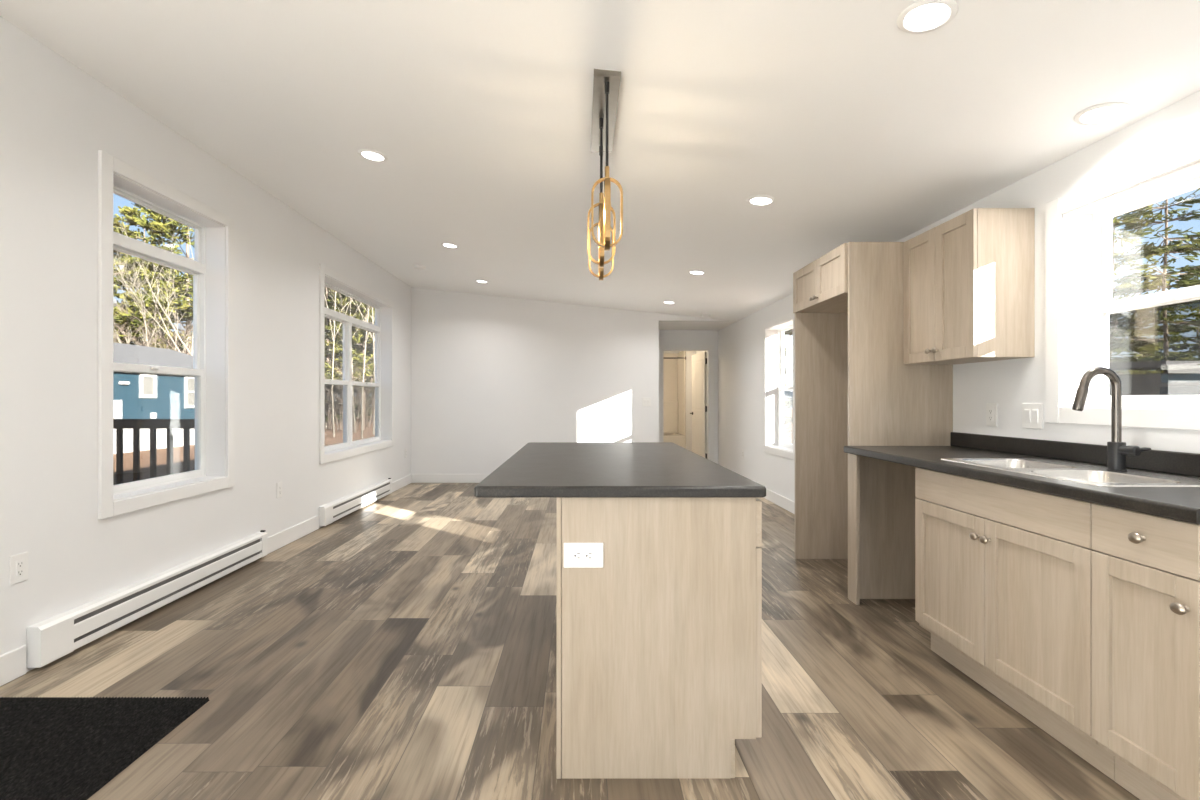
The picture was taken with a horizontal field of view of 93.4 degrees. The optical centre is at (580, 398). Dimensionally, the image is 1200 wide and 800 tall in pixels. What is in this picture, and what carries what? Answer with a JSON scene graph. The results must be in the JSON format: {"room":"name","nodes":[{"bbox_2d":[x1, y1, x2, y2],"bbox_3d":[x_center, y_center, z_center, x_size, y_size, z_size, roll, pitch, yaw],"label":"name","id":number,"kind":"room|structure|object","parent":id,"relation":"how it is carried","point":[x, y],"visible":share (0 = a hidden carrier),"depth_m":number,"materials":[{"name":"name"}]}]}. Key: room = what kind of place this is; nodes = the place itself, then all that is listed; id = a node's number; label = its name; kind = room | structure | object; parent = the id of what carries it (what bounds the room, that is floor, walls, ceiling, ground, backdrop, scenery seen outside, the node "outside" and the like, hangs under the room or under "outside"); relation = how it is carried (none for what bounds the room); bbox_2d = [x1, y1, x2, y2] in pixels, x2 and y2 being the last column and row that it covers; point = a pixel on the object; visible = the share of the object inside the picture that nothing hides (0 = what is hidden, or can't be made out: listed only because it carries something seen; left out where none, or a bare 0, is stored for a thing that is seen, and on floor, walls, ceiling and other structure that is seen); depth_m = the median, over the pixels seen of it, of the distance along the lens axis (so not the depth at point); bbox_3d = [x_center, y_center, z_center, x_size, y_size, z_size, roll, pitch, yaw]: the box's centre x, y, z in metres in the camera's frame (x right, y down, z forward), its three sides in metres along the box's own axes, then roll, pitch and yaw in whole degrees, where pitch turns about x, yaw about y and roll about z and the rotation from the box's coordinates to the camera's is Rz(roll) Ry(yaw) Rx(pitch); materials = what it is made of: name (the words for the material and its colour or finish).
{"room":"kitchen","nodes":[
{"label":"kitchen","id":0,"kind":"room"},
{"bbox_2d":[0,16,410,671],"bbox_3d":[-2.515,0.093,2.690,0.190,3.440,10.960,0,0,0],"label":"wall","id":1,"kind":"structure","parent":0,"point":[56,117],"depth_m":2.82,"materials":[{"name":"paint"}]},
{"bbox_2d":[9,551,27,585],"bbox_3d":[-2.416,0.728,2.430,0.009,0.125,0.079,0,0,0],"label":"wall outlet","id":2,"kind":"object","parent":1,"relation":"attached to","point":[18,563],"visible":1,"depth_m":2.42,"materials":[{"name":"white plastic"}]},
{"bbox_2d":[16,559,23,576],"bbox_3d":[-2.413,0.728,2.430,0.003,0.067,0.034,0,0,0],"label":"receptacle","id":3,"kind":"object","parent":2,"relation":"attached to","point":[19,562],"depth_m":2.43,"materials":[{"name":"white plastic"}]},
{"bbox_2d":[27,530,267,667],"bbox_3d":[-2.388,1.078,3.356,0.063,0.188,1.782,0,0,0],"label":"baseboard heater","id":4,"kind":"object","parent":1,"relation":"attached to","point":[50,639],"visible":1,"depth_m":2.96,"materials":[{"name":"white metal"}]},
{"bbox_2d":[98,150,234,518],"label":"window","id":5,"kind":"structure","parent":1,"relation":"in","point":[212,268],"depth_m":3.73,"materials":[{"name":"white paint"}]},
{"bbox_2d":[0,474,411,685],"bbox_3d":[-2.413,1.131,2.725,0.013,0.125,10.650,0,0,0],"label":"baseboard","id":6,"kind":"structure","parent":1,"relation":"attached to","point":[12,663],"depth_m":4.42,"materials":[{"name":"white paint"}]},
{"bbox_2d":[277,482,281,498],"bbox_3d":[-2.416,0.730,4.530,0.009,0.125,0.079,0,0,0],"label":"wall outlet","id":7,"kind":"object","parent":1,"relation":"attached to","point":[279,485],"visible":1,"depth_m":4.52,"materials":[{"name":"white plastic"}]},
{"bbox_2d":[319,478,391,525],"bbox_3d":[-2.388,1.078,6.130,0.063,0.188,1.840,0,0,0],"label":"baseboard heater","id":8,"kind":"object","parent":1,"relation":"attached to","point":[330,512],"visible":1,"depth_m":5.86,"materials":[{"name":"white metal"}]},
{"bbox_2d":[319,264,393,463],"bbox_3d":[-2.511,-0.322,6.245,0.218,1.850,2.050,0,0,0],"label":"window","id":9,"kind":"structure","parent":1,"relation":"in","point":[383,328],"depth_m":6.28,"materials":[{"name":"white paint"}]},
{"bbox_2d":[0,483,1139,799],"bbox_3d":[-0.100,1.253,4.555,5.020,0.120,14.690,0,0,0],"label":"floor","id":10,"kind":"structure","parent":0,"point":[403,646],"depth_m":2.34,"materials":[{"name":"brown wood"}]},
{"bbox_2d":[0,697,208,799],"bbox_3d":[-1.933,1.186,1.894,0.925,0.014,0.688,0,0,0],"label":"doormat","id":11,"kind":"object","parent":10,"relation":"on","point":[52,748],"visible":1,"depth_m":1.97,"materials":[{"name":"black carpet"}]},
{"bbox_2d":[556,497,761,778],"bbox_3d":[0.263,0.750,2.637,0.679,0.885,1.726,0,0,0],"label":"kitchen island","id":12,"kind":"object","parent":10,"relation":"on","point":[659,646],"visible":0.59,"depth_m":1.78,"materials":[{"name":"brown wood"}]},
{"bbox_2d":[564,543,602,567],"bbox_3d":[0.008,0.490,1.772,0.125,0.079,0.009,0,0,0],"label":"wall outlet","id":13,"kind":"object","parent":12,"relation":"attached to","point":[576,555],"visible":1,"depth_m":1.77,"materials":[{"name":"white plastic"}]},
{"bbox_2d":[573,550,593,560],"bbox_3d":[0.008,0.490,1.769,0.067,0.034,0.003,0,0,0],"label":"receptacle","id":14,"kind":"object","parent":13,"relation":"attached to","point":[578,555],"depth_m":1.77,"materials":[{"name":"white plastic"}]},
{"bbox_2d":[474,442,765,496],"bbox_3d":[0.122,0.289,2.654,0.915,0.035,1.793,0,0,0],"label":"island countertop","id":15,"kind":"structure","parent":12,"relation":"on","point":[538,469],"depth_m":2.04,"materials":[{"name":"laminate"}]},
{"bbox_2d":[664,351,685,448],"bbox_3d":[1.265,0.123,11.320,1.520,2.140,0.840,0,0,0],"label":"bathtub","id":16,"kind":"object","parent":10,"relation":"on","point":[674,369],"visible":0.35,"depth_m":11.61,"materials":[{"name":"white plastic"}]},
{"bbox_2d":[664,433,685,448],"bbox_3d":[1.265,0.948,11.320,1.520,0.490,0.840,0,0,0],"label":"tub","id":17,"kind":"object","parent":16,"relation":"in","point":[679,439],"depth_m":10.90,"materials":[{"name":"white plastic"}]},
{"bbox_2d":[793,242,952,604],"bbox_3d":[1.883,0.128,3.752,0.671,2.130,0.961,0,0,0],"label":"tall cabinet","id":18,"kind":"object","parent":10,"relation":"on","point":[854,387],"visible":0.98,"depth_m":3.37,"materials":[{"name":"brown wood"}]},
{"bbox_2d":[915,467,1114,780],"bbox_3d":[1.887,0.756,2.227,0.661,0.874,0.926,0,0,0],"label":"base cabinet","id":19,"kind":"object","parent":10,"relation":"on","point":[1003,573],"visible":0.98,"depth_m":2.09,"materials":[{"name":"brown wood"}]},
{"bbox_2d":[1092,503,1199,799],"bbox_3d":[1.887,0.756,1.607,0.661,0.874,0.310,0,0,0],"label":"base cabinet","id":20,"kind":"object","parent":10,"relation":"on","point":[1146,567],"visible":0.98,"depth_m":1.60,"materials":[{"name":"brown wood"}]},
{"bbox_2d":[844,432,1199,524],"bbox_3d":[1.893,0.258,2.402,0.655,0.123,1.932,0,0,0],"label":"countertop","id":21,"kind":"structure","parent":20,"relation":"on","point":[1176,503],"depth_m":2.21,"materials":[{"name":"laminate"}]},
{"bbox_2d":[941,458,1199,486],"bbox_3d":[1.899,0.360,2.215,0.483,0.170,0.836,0,0,0],"label":"sink","id":22,"kind":"object","parent":21,"relation":"in","point":[1089,474],"visible":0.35,"depth_m":2.18,"materials":[{"name":"silver metal"}]},
{"bbox_2d":[1072,367,1150,471],"bbox_3d":[2.001,0.076,2.140,0.227,0.398,0.109,0,0,0],"label":"faucet","id":23,"kind":"object","parent":21,"relation":"on","point":[1117,450],"visible":1,"depth_m":2.15,"materials":[{"name":"black metal"}]},
{"bbox_2d":[411,287,729,473],"bbox_3d":[-0.100,-0.212,8.110,4.640,2.810,0.120,0,0,0],"label":"wall","id":24,"kind":"structure","parent":0,"point":[492,376],"depth_m":8.05,"materials":[{"name":"paint"}]},
{"bbox_2d":[412,474,489,482],"bbox_3d":[-0.648,1.131,8.043,3.517,0.125,0.013,0,0,0],"label":"baseboard","id":25,"kind":"structure","parent":24,"relation":"attached to","point":[416,478],"depth_m":8.04,"materials":[{"name":"white paint"}]},
{"bbox_2d":[0,0,1199,330],"bbox_3d":[-0.100,-1.422,4.555,5.020,0.670,14.690,0,0,0],"label":"ceiling","id":26,"kind":"structure","parent":0,"point":[858,127],"depth_m":2.62,"materials":[{"name":"paint"}]},
{"bbox_2d":[358,149,386,161],"bbox_3d":[-1.257,-1.470,3.414,0.166,0.024,0.167,0,0,5],"label":"recessed light","id":27,"kind":"object","parent":26,"relation":"in","point":[372,155],"visible":1,"depth_m":3.40,"materials":[{"name":"white plastic"}]},
{"bbox_2d":[414,265,425,269],"bbox_3d":[-1.863,-1.520,6.534,0.126,0.048,0.127,0,0,-6],"label":"smoke detector","id":28,"kind":"object","parent":26,"relation":"attached to","point":[419,267],"visible":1,"depth_m":6.50,"materials":[{"name":"white plastic"}]},
{"bbox_2d":[441,243,458,247],"bbox_3d":[-1.254,-1.469,5.408,0.166,0.024,0.167,0,0,5],"label":"recessed light","id":29,"kind":"object","parent":26,"relation":"in","point":[449,245],"visible":1,"depth_m":5.40,"materials":[{"name":"white plastic"}]},
{"bbox_2d":[475,280,488,282],"bbox_3d":[-1.235,-1.467,7.048,0.166,0.024,0.167,0,0,5],"label":"recessed light","id":30,"kind":"object","parent":26,"relation":"in","point":[480,281],"visible":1,"depth_m":7.04,"materials":[{"name":"white plastic"}]},
{"bbox_2d":[587,69,622,279],"bbox_3d":[0.101,-0.975,2.625,0.142,0.722,0.720,0,0,0],"label":"pendant light","id":31,"kind":"object","parent":26,"relation":"hanging from","point":[606,83],"visible":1,"depth_m":2.51,"materials":[{"name":"metal"}]},
{"bbox_2d":[662,301,675,303],"bbox_3d":[1.111,-1.220,7.132,0.166,0.024,0.167,0,0,5],"label":"recessed light","id":32,"kind":"object","parent":26,"relation":"in","point":[666,302],"visible":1,"depth_m":7.12,"materials":[{"name":"white plastic"}]},
{"bbox_2d":[688,270,705,274],"bbox_3d":[1.117,-1.219,5.444,0.166,0.024,0.167,0,0,5],"label":"recessed light","id":33,"kind":"object","parent":26,"relation":"in","point":[695,272],"visible":1,"depth_m":5.43,"materials":[{"name":"white plastic"}]},
{"bbox_2d":[701,314,710,317],"bbox_3d":[1.725,-1.142,7.800,0.126,0.048,0.127,0,0,6],"label":"smoke detector","id":34,"kind":"object","parent":26,"relation":"attached to","point":[702,315],"visible":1,"depth_m":7.76,"materials":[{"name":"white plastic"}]},
{"bbox_2d":[747,195,774,205],"bbox_3d":[1.107,-1.220,3.478,0.166,0.024,0.167,0,0,5],"label":"recessed light","id":35,"kind":"object","parent":26,"relation":"in","point":[758,200],"visible":1,"depth_m":3.47,"materials":[{"name":"white plastic"}]},
{"bbox_2d":[897,0,957,33],"bbox_3d":[1.104,-1.221,1.803,0.166,0.024,0.167,0,0,5],"label":"recessed light","id":36,"kind":"object","parent":26,"relation":"in","point":[923,16],"visible":1,"depth_m":1.80,"materials":[{"name":"white plastic"}]},
{"bbox_2d":[1074,102,1131,124],"bbox_3d":[2.050,-1.121,2.223,0.166,0.024,0.167,0,0,5],"label":"recessed light","id":37,"kind":"object","parent":26,"relation":"in","point":[1105,112],"visible":1,"depth_m":2.22,"materials":[{"name":"white plastic"}]},
{"bbox_2d":[664,351,678,352],"bbox_3d":[1.310,0.038,11.800,1.820,2.310,0.100,0,0,0],"label":"wall","id":38,"kind":"structure","parent":0,"point":[664,351],"depth_m":11.75,"materials":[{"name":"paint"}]},
{"bbox_2d":[679,351,695,451],"bbox_3d":[2.125,0.038,11.315,0.190,2.310,0.870,0,0,0],"label":"wall","id":39,"kind":"structure","parent":0,"point":[689,354],"depth_m":10.88,"materials":[{"name":"paint"}]},
{"bbox_2d":[659,330,717,463],"bbox_3d":[1.310,0.038,9.220,1.820,2.310,0.120,0,0,0],"label":"wall","id":40,"kind":"structure","parent":0,"point":[666,337],"depth_m":9.16,"materials":[{"name":"paint"}]},
{"bbox_2d":[659,345,713,461],"bbox_3d":[1.700,0.161,9.576,0.890,2.065,0.863,0,0,0],"label":"door","id":41,"kind":"structure","parent":40,"relation":"in","point":[702,413],"depth_m":9.21,"materials":[{"name":"white paint"}]},
{"bbox_2d":[696,90,1199,501],"bbox_3d":[2.315,0.343,4.555,0.190,2.940,14.690,0,0,0],"label":"wall","id":42,"kind":"structure","parent":0,"point":[1010,383],"depth_m":2.89,"materials":[{"name":"paint"}]},
{"bbox_2d":[763,312,794,459],"bbox_3d":[2.311,-0.137,6.315,0.218,1.540,1.030,0,0,0],"label":"window","id":43,"kind":"structure","parent":42,"relation":"in","point":[774,388],"depth_m":6.75,"materials":[{"name":"white paint"}]},
{"bbox_2d":[763,488,794,513],"bbox_3d":[2.213,1.131,6.700,0.013,0.125,4.920,0,0,0],"label":"baseboard","id":44,"kind":"structure","parent":42,"relation":"attached to","point":[779,500],"depth_m":6.25,"materials":[{"name":"white paint"}]},
{"bbox_2d":[903,208,1034,364],"bbox_3d":[2.053,-0.570,3.066,0.332,0.729,0.605,0,0,0],"label":"upper cabinet","id":45,"kind":"object","parent":42,"relation":"attached to","point":[969,278],"visible":1,"depth_m":2.79,"materials":[{"name":"brown wood"}]},
{"bbox_2d":[986,403,996,426],"bbox_3d":[2.216,0.085,3.050,0.009,0.125,0.079,0,0,0],"label":"wall outlet","id":46,"kind":"object","parent":42,"relation":"attached to","point":[991,408],"visible":1,"depth_m":3.04,"materials":[{"name":"white plastic"}]},
{"bbox_2d":[989,409,992,420],"bbox_3d":[2.213,0.085,3.050,0.003,0.067,0.034,0,0,0],"label":"receptacle","id":47,"kind":"object","parent":46,"relation":"attached to","point":[990,410],"depth_m":3.05,"materials":[{"name":"white plastic"}]},
{"bbox_2d":[1022,403,1042,428],"bbox_3d":[2.214,0.083,2.775,0.012,0.125,0.125,0,0,0],"label":"light switch","id":48,"kind":"object","parent":42,"relation":"attached to","point":[1032,413],"visible":1,"depth_m":2.77,"materials":[{"name":"white plastic"}]},
{"bbox_2d":[951,432,1199,476],"bbox_3d":[2.210,0.237,2.402,0.020,0.083,1.932,0,0,0],"label":"backsplash","id":49,"kind":"structure","parent":42,"relation":"attached to","point":[1172,462],"depth_m":2.50,"materials":[{"name":"laminate"}]},
{"bbox_2d":[1046,138,1199,429],"bbox_3d":[2.311,-0.408,2.260,0.218,1.041,0.840,0,0,0],"label":"window","id":50,"kind":"structure","parent":42,"relation":"in","point":[1079,303],"depth_m":2.56,"materials":[{"name":"white paint"}]},
{"label":"outside","id":51,"kind":"structure","parent":0,"visible":0},
{"bbox_2d":[113,408,792,484],"bbox_3d":[0.000,1.813,20.000,180.000,0.001,180.000,0,0,0],"label":"ground","id":52,"kind":"structure","parent":51,"point":[161,454],"depth_m":18.46,"materials":[{"name":"brown soil"}]},
{"bbox_2d":[113,228,183,346],"bbox_3d":[-25.032,-3.593,29.928,7.161,10.821,6.079,0,0,0],"label":"pine tree","id":53,"kind":"object","parent":52,"relation":"on","point":[132,307],"visible":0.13,"depth_m":30.04,"materials":[{"name":"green plant"}]},
{"bbox_2d":[113,206,192,347],"bbox_3d":[-31.315,-6.027,39.920,8.061,15.690,8.223,0,0,18],"label":"pine tree","id":54,"kind":"object","parent":52,"relation":"on","point":[130,220],"visible":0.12,"depth_m":39.40,"materials":[{"name":"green plant"}]},
{"bbox_2d":[113,221,192,352],"bbox_3d":[-21.258,-3.554,28.471,6.354,10.759,5.621,0,0,-18],"label":"birch tree","id":55,"kind":"object","parent":52,"relation":"on","point":[140,293],"visible":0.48,"depth_m":27.76,"materials":[{"name":"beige plant"}]},
{"bbox_2d":[113,293,192,354],"bbox_3d":[-20.508,-1.884,28.870,6.663,7.415,5.900,0,0,8],"label":"bare shrub","id":56,"kind":"object","parent":52,"relation":"on","point":[126,312],"visible":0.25,"depth_m":27.95,"materials":[{"name":"brown plant"}]},
{"bbox_2d":[113,318,192,348],"bbox_3d":[-21.793,-1.387,27.724,5.545,6.420,6.657,0,0,44],"label":"bare shrub","id":57,"kind":"object","parent":52,"relation":"on","point":[146,318],"visible":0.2,"depth_m":27.15,"materials":[{"name":"brown plant"}]},
{"bbox_2d":[113,342,193,453],"bbox_3d":[-18.793,-0.222,18.250,7.715,4.110,15.100,0,0,0],"label":"house","id":58,"kind":"structure","parent":52,"relation":"on","point":[135,395],"depth_m":20.48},
{"bbox_2d":[118,381,129,384],"bbox_3d":[-15.240,-0.534,18.851,0.120,0.110,0.360,0,0,0],"label":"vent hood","id":59,"kind":"object","parent":58,"relation":"attached to","point":[119,382],"depth_m":18.77,"materials":[{"name":"white"}]},
{"bbox_2d":[113,203,193,354],"bbox_3d":[-21.148,-6.285,30.968,7.956,16.199,8.187,0,0,0],"label":"pine tree","id":60,"kind":"object","parent":52,"relation":"on","point":[184,305],"visible":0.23,"depth_m":29.17,"materials":[{"name":"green plant"}]},
{"bbox_2d":[115,212,193,355],"bbox_3d":[-18.245,-4.867,27.365,6.320,13.379,6.534,0,0,18],"label":"birch tree","id":61,"kind":"object","parent":52,"relation":"on","point":[160,305],"visible":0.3,"depth_m":27.01,"materials":[{"name":"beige plant"}]},
{"bbox_2d":[325,291,338,427],"bbox_3d":[-15.423,-6.459,36.537,6.574,16.549,6.329,0,0,32],"label":"birch tree","id":62,"kind":"object","parent":52,"relation":"on","point":[333,291],"visible":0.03,"depth_m":34.95,"materials":[{"name":"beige plant"}]},
{"bbox_2d":[325,393,339,414],"bbox_3d":[-24.698,-4.782,56.451,5.712,13.210,5.679,0,0,-44],"label":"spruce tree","id":63,"kind":"object","parent":52,"relation":"on","point":[336,393],"visible":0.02,"depth_m":55.88,"materials":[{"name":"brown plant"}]},
{"bbox_2d":[325,291,351,436],"bbox_3d":[-10.300,-6.459,27.491,6.329,16.549,6.574,0,0,0],"label":"birch tree","id":64,"kind":"object","parent":52,"relation":"on","point":[333,333],"visible":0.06,"depth_m":26.82,"materials":[{"name":"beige plant"}]},
{"bbox_2d":[325,287,361,428],"bbox_3d":[-15.668,-3.683,33.917,4.733,11.009,4.760,0,0,-4],"label":"spruce tree","id":65,"kind":"object","parent":52,"relation":"on","point":[328,417],"visible":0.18,"depth_m":33.87,"materials":[{"name":"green plant"}]},
{"bbox_2d":[325,354,361,429],"bbox_3d":[-14.127,-0.602,32.844,3.374,4.844,3.876,0,0,20],"label":"bare shrub","id":66,"kind":"object","parent":52,"relation":"on","point":[341,398],"visible":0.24,"depth_m":32.88,"materials":[{"name":"brown plant"}]},
{"bbox_2d":[325,292,362,368],"bbox_3d":[-19.931,-5.378,41.663,7.301,14.388,7.940,0,0,-37],"label":"pine tree","id":67,"kind":"object","parent":52,"relation":"on","point":[325,292],"visible":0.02,"depth_m":40.41,"materials":[{"name":"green plant"}]},
{"bbox_2d":[325,287,370,431],"bbox_3d":[-11.359,-5.632,30.029,5.917,14.894,5.696,0,0,-29],"label":"birch tree","id":68,"kind":"object","parent":52,"relation":"on","point":[325,287],"visible":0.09,"depth_m":30.82,"materials":[{"name":"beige plant"}]},
{"bbox_2d":[325,301,371,421],"bbox_3d":[-18.410,-4.724,43.584,7.218,13.080,6.637,0,0,-21],"label":"pine tree","id":69,"kind":"object","parent":52,"relation":"on","point":[325,301],"visible":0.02,"depth_m":43.84,"materials":[{"name":"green plant"}]},
{"bbox_2d":[325,347,373,432],"bbox_3d":[-11.806,-0.600,29.840,4.338,4.838,3.103,0,0,-6],"label":"bare shrub","id":70,"kind":"object","parent":52,"relation":"on","point":[371,381],"visible":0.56,"depth_m":29.96,"materials":[{"name":"brown plant"}]},
{"bbox_2d":[325,293,374,429],"bbox_3d":[-12.456,-3.061,33.069,5.026,9.751,5.489,0,0,-11],"label":"pine tree","id":71,"kind":"object","parent":52,"relation":"on","point":[338,349],"visible":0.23,"depth_m":31.84,"materials":[{"name":"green plant"}]},
{"bbox_2d":[325,290,374,424],"bbox_3d":[-16.559,-4.724,39.694,6.637,13.080,7.218,0,0,-37],"label":"pine tree","id":72,"kind":"object","parent":52,"relation":"on","point":[360,316],"visible":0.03,"depth_m":38.19,"materials":[{"name":"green plant"}]},
{"bbox_2d":[330,390,372,418],"bbox_3d":[-19.943,-4.782,51.879,5.679,13.210,5.712,0,0,14],"label":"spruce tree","id":73,"kind":"object","parent":52,"relation":"on","point":[338,409],"visible":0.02,"depth_m":51.50,"materials":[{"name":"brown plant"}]},
{"bbox_2d":[336,294,373,378],"bbox_3d":[-13.290,-4.071,37.146,5.973,11.772,6.496,0,0,25],"label":"pine tree","id":74,"kind":"object","parent":52,"relation":"on","point":[354,345],"visible":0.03,"depth_m":35.19,"materials":[{"name":"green plant"}]},
{"bbox_2d":[345,301,374,421],"bbox_3d":[-16.075,-5.378,44.507,7.940,14.388,7.301,0,0,10],"label":"pine tree","id":75,"kind":"object","parent":52,"relation":"on","point":[345,301],"visible":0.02,"depth_m":43.87,"materials":[{"name":"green plant"}]},
{"bbox_2d":[354,372,373,426],"bbox_3d":[-13.577,-0.668,35.940,3.756,4.976,3.228,0,0,12],"label":"bare shrub","id":76,"kind":"object","parent":52,"relation":"on","point":[366,420],"visible":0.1,"depth_m":35.89,"materials":[{"name":"brown plant"}]},
{"bbox_2d":[354,389,373,417],"bbox_3d":[-15.974,-4.232,45.777,5.206,12.109,5.236,0,0,-17],"label":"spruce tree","id":77,"kind":"object","parent":52,"relation":"on","point":[370,400],"visible":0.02,"depth_m":44.95,"materials":[{"name":"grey plant"}]},
{"bbox_2d":[355,300,374,433],"bbox_3d":[-12.249,-6.872,28.551,6.646,17.376,6.903,0,0,2],"label":"birch tree","id":78,"kind":"object","parent":52,"relation":"on","point":[373,337],"visible":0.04,"depth_m":29.11,"materials":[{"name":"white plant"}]},
{"bbox_2d":[361,306,374,437],"bbox_3d":[-9.678,-6.459,27.530,6.575,16.549,6.329,0,0,33],"label":"birch tree","id":79,"kind":"object","parent":52,"relation":"on","point":[367,335],"visible":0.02,"depth_m":25.92,"materials":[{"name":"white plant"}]},
{"bbox_2d":[784,329,792,425],"bbox_3d":[9.329,-2.687,23.801,5.226,9.001,5.051,0,0,0],"label":"spruce tree","id":80,"kind":"object","parent":52,"relation":"on","point":[787,372],"visible":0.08,"depth_m":23.55,"materials":[{"name":"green plant"}]},
{"bbox_2d":[1109,212,1175,374],"bbox_3d":[16.103,-2.286,17.114,3.699,8.203,4.518,0,0,25],"label":"spruce tree","id":81,"kind":"object","parent":52,"relation":"on","point":[1126,238],"visible":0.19,"depth_m":16.47,"materials":[{"name":"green plant"}]},
{"bbox_2d":[1109,188,1199,372],"bbox_3d":[13.259,-2.486,13.123,4.064,8.602,4.031,0,0,0],"label":"spruce tree","id":82,"kind":"object","parent":52,"relation":"on","point":[1178,246],"visible":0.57,"depth_m":12.83,"materials":[{"name":"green plant"}]},
{"bbox_2d":[1109,361,1199,394],"bbox_3d":[14.200,0.478,12.730,5.200,2.670,3.140,0,0,0],"label":"shed","id":83,"kind":"object","parent":52,"relation":"on","point":[1180,377],"visible":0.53,"depth_m":11.52,"materials":[{"name":"grey"}]},
{"bbox_2d":[1109,271,1199,372],"bbox_3d":[21.558,-1.685,22.014,4.929,7.003,4.454,0,0,0],"label":"spruce tree","id":84,"kind":"object","parent":52,"relation":"on","point":[1194,352],"visible":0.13,"depth_m":21.54,"materials":[{"name":"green plant"}]},
{"bbox_2d":[1134,272,1199,357],"bbox_3d":[26.457,-1.934,24.171,4.913,7.507,5.080,0,0,-27],"label":"spruce tree","id":85,"kind":"object","parent":52,"relation":"on","point":[1196,346],"visible":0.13,"depth_m":24.04,"materials":[{"name":"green plant"}]},
{"bbox_3d":[0.450,0.038,10.515,0.100,2.310,2.470,0,0,0],"label":"wall","id":86,"kind":"structure","parent":0,"visible":0},
{"bbox_2d":[664,357,685,359],"bbox_3d":[1.264,-0.792,10.930,1.533,0.058,0.060,0,0,0],"label":"shower rod","id":87,"kind":"object","parent":86,"relation":"attached to","point":[664,357],"visible":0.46,"depth_m":10.92,"materials":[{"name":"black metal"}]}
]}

